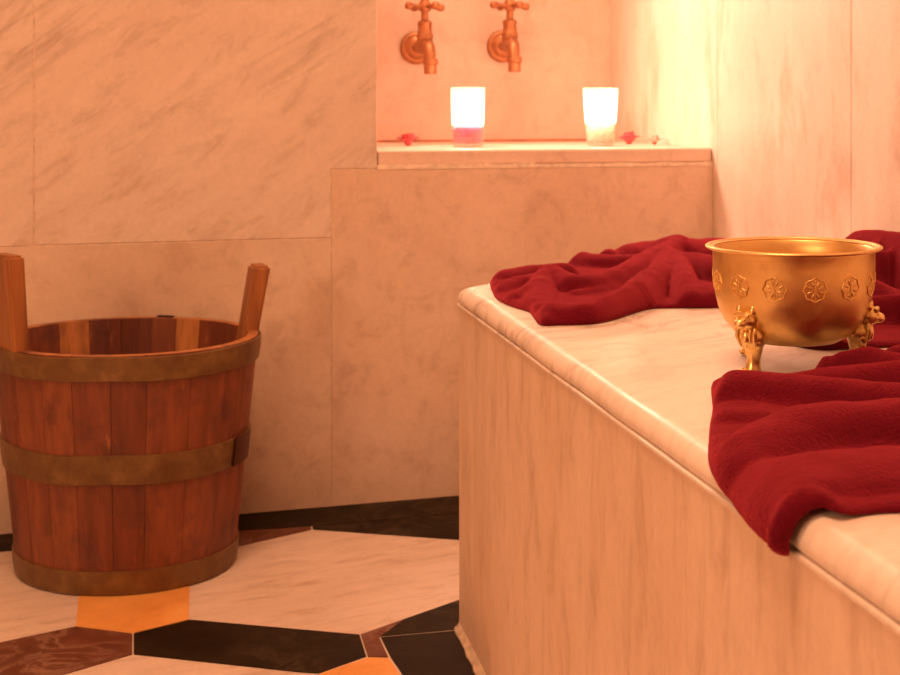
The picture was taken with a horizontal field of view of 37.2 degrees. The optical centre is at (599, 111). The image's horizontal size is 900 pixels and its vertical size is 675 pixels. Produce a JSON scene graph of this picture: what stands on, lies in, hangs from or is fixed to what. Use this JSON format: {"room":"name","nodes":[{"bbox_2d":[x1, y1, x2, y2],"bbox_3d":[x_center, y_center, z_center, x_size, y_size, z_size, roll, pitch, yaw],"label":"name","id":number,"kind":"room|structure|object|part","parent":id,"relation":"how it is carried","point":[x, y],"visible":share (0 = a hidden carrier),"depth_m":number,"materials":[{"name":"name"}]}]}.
{"room":"spa","nodes":[
{"label":"spa","id":0,"kind":"room"},
{"bbox_2d":[0,496,474,674],"bbox_3d":[-0.526,0.729,0.260,2.942,0.061,4.000,0,0,-17],"label":"floor","id":1,"kind":"structure","parent":0,"point":[367,588],"depth_m":1.85,"materials":[{"name":"stone"}]},
{"bbox_2d":[0,253,269,595],"bbox_3d":[-0.737,0.454,2.054,0.427,0.490,0.371,0,0,23],"label":"wooden bucket","id":2,"kind":"object","parent":1,"relation":"on","point":[124,441],"visible":1,"depth_m":1.91,"materials":[{"name":"brown wood"}]},
{"bbox_2d":[454,237,899,674],"bbox_3d":[0.335,0.469,1.080,0.620,0.461,2.876,0,0,-17],"label":"bench","id":3,"kind":"object","parent":1,"relation":"on","point":[598,535],"visible":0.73,"depth_m":1.17,"materials":[{"name":"beige stone"}]},
{"bbox_2d":[490,234,724,325],"bbox_3d":[0.060,0.217,1.951,0.407,0.041,0.990,0,0,5],"label":"towel","id":4,"kind":"object","parent":3,"relation":"on","point":[672,271],"visible":0.69,"depth_m":1.69,"materials":[{"name":"red fabric"}]},
{"bbox_2d":[705,236,884,370],"bbox_3d":[0.181,0.181,1.239,0.165,0.114,0.165,0,0,-11],"label":"brass bowl","id":5,"kind":"object","parent":3,"relation":"on","point":[789,291],"visible":0.97,"depth_m":1.18,"materials":[{"name":"gold metal"}]},
{"bbox_2d":[708,344,899,555],"bbox_3d":[0.242,0.233,1.012,0.320,0.061,0.510,0,0,7],"label":"towel","id":6,"kind":"object","parent":3,"relation":"on","point":[783,447],"visible":1,"depth_m":0.90,"materials":[{"name":"red fabric"}]},
{"bbox_2d":[805,230,899,349],"bbox_3d":[0.308,0.198,1.607,0.364,0.078,0.639,0,0,-17],"label":"towel","id":7,"kind":"object","parent":3,"relation":"on","point":[886,294],"visible":0.34,"depth_m":1.50,"materials":[{"name":"red fabric"}]},
{"bbox_2d":[0,0,712,533],"bbox_3d":[-1.157,-0.650,2.190,2.842,2.700,0.100,0,0,-17],"label":"wall","id":8,"kind":"structure","parent":0,"point":[153,152],"depth_m":2.32,"materials":[{"name":"stone"}]},
{"bbox_2d":[377,141,710,164],"bbox_3d":[-0.186,0.083,2.779,0.642,0.027,0.663,0,0,-17],"label":"ledge","id":9,"kind":"object","parent":8,"relation":"attached to","point":[506,152],"depth_m":2.49,"materials":[{"name":"stone"}]},
{"bbox_2d":[397,133,419,145],"bbox_3d":[-0.393,0.055,2.701,0.047,0.028,0.047,0,0,-3],"label":"flower","id":10,"kind":"object","parent":9,"relation":"on","point":[408,138],"visible":1,"depth_m":2.69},
{"bbox_2d":[454,106,481,143],"bbox_3d":[-0.262,0.010,2.621,0.068,0.118,0.068,0,0,-17],"label":"glass candle","id":11,"kind":"object","parent":9,"relation":"on","point":[467,134],"visible":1,"depth_m":2.60,"materials":[{"name":"wax"}]},
{"bbox_2d":[587,103,614,142],"bbox_3d":[0.001,0.010,2.698,0.073,0.118,0.073,0,0,-17],"label":"glass candle","id":12,"kind":"object","parent":9,"relation":"on","point":[600,132],"visible":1,"depth_m":2.67,"materials":[{"name":"beige wax"}]},
{"bbox_2d":[618,131,640,143],"bbox_3d":[0.063,0.055,2.827,0.048,0.029,0.046,0,0,-17],"label":"flower","id":13,"kind":"object","parent":9,"relation":"on","point":[628,137],"visible":1,"depth_m":2.82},
{"bbox_2d":[646,135,662,144],"bbox_3d":[0.116,0.058,2.790,0.038,0.021,0.037,0,0,-17],"label":"flower","id":14,"kind":"object","parent":9,"relation":"on","point":[654,139],"visible":1,"depth_m":2.78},
{"bbox_2d":[376,161,712,169],"bbox_3d":[-0.093,0.098,2.466,0.645,0.010,0.022,0,0,-17],"label":"trim","id":15,"kind":"structure","parent":8,"relation":"attached to","point":[519,164],"depth_m":2.44,"materials":[{"name":"beige stone"}]},
{"bbox_2d":[377,0,610,139],"bbox_3d":[-0.316,-0.850,3.121,0.795,2.300,0.060,0,0,-17],"label":"wall","id":16,"kind":"structure","parent":0,"point":[562,82],"depth_m":3.11,"materials":[{"name":"stone"}]},
{"bbox_2d":[400,0,444,73],"bbox_3d":[-0.399,-0.173,2.990,0.100,0.176,0.144,0,0,-22],"label":"water tap","id":17,"kind":"object","parent":16,"relation":"attached to","point":[418,47],"visible":1,"depth_m":2.97,"materials":[{"name":"gold metal"}]},
{"bbox_2d":[413,39,435,58],"bbox_3d":[-0.398,-0.141,2.987,0.040,0.056,0.127,0,0,-22],"label":"tap","id":18,"kind":"object","parent":17,"relation":"on","point":[422,48],"depth_m":2.95,"materials":[{"name":"gold metal"}]},
{"bbox_3d":[-0.396,-0.191,2.983,0.038,0.074,0.038,0,0,-22],"label":"stem","id":19,"kind":"part","parent":17,"relation":"part of","materials":[{"name":"gold metal"}]},
{"bbox_3d":[-0.396,-0.243,2.983,0.079,0.035,0.079,0,0,4],"label":"handle","id":20,"kind":"part","parent":17,"relation":"part of","materials":[{"name":"gold metal"}]},
{"bbox_2d":[377,139,587,141],"bbox_3d":[-0.281,0.068,3.097,0.641,0.006,0.007,0,0,-17],"label":"trim","id":21,"kind":"structure","parent":16,"relation":"attached to","point":[509,139],"depth_m":3.11,"materials":[{"name":"beige stone"}]},
{"bbox_2d":[487,0,529,71],"bbox_3d":[-0.210,-0.179,3.047,0.100,0.176,0.144,0,0,-17],"label":"water tap","id":22,"kind":"object","parent":16,"relation":"attached to","point":[503,45],"visible":1,"depth_m":3.03,"materials":[{"name":"gold metal"}]},
{"bbox_2d":[499,37,519,56],"bbox_3d":[-0.209,-0.147,3.044,0.040,0.056,0.127,0,0,-17],"label":"tap","id":23,"kind":"object","parent":22,"relation":"on","point":[508,46],"depth_m":3.01,"materials":[{"name":"gold metal"}]},
{"bbox_3d":[-0.208,-0.198,3.039,0.038,0.074,0.038,0,0,-17],"label":"stem","id":24,"kind":"part","parent":22,"relation":"part of","materials":[{"name":"gold metal"}]},
{"bbox_3d":[-0.208,-0.250,3.039,0.079,0.035,0.079,0,0,10],"label":"handle","id":25,"kind":"part","parent":22,"relation":"part of","materials":[{"name":"gold metal"}]},
{"bbox_2d":[611,0,899,238],"bbox_3d":[0.735,-0.650,1.003,0.100,2.700,4.700,0,0,-17],"label":"wall","id":26,"kind":"structure","parent":0,"point":[795,104],"depth_m":2.27,"materials":[{"name":"stone"}]}
]}

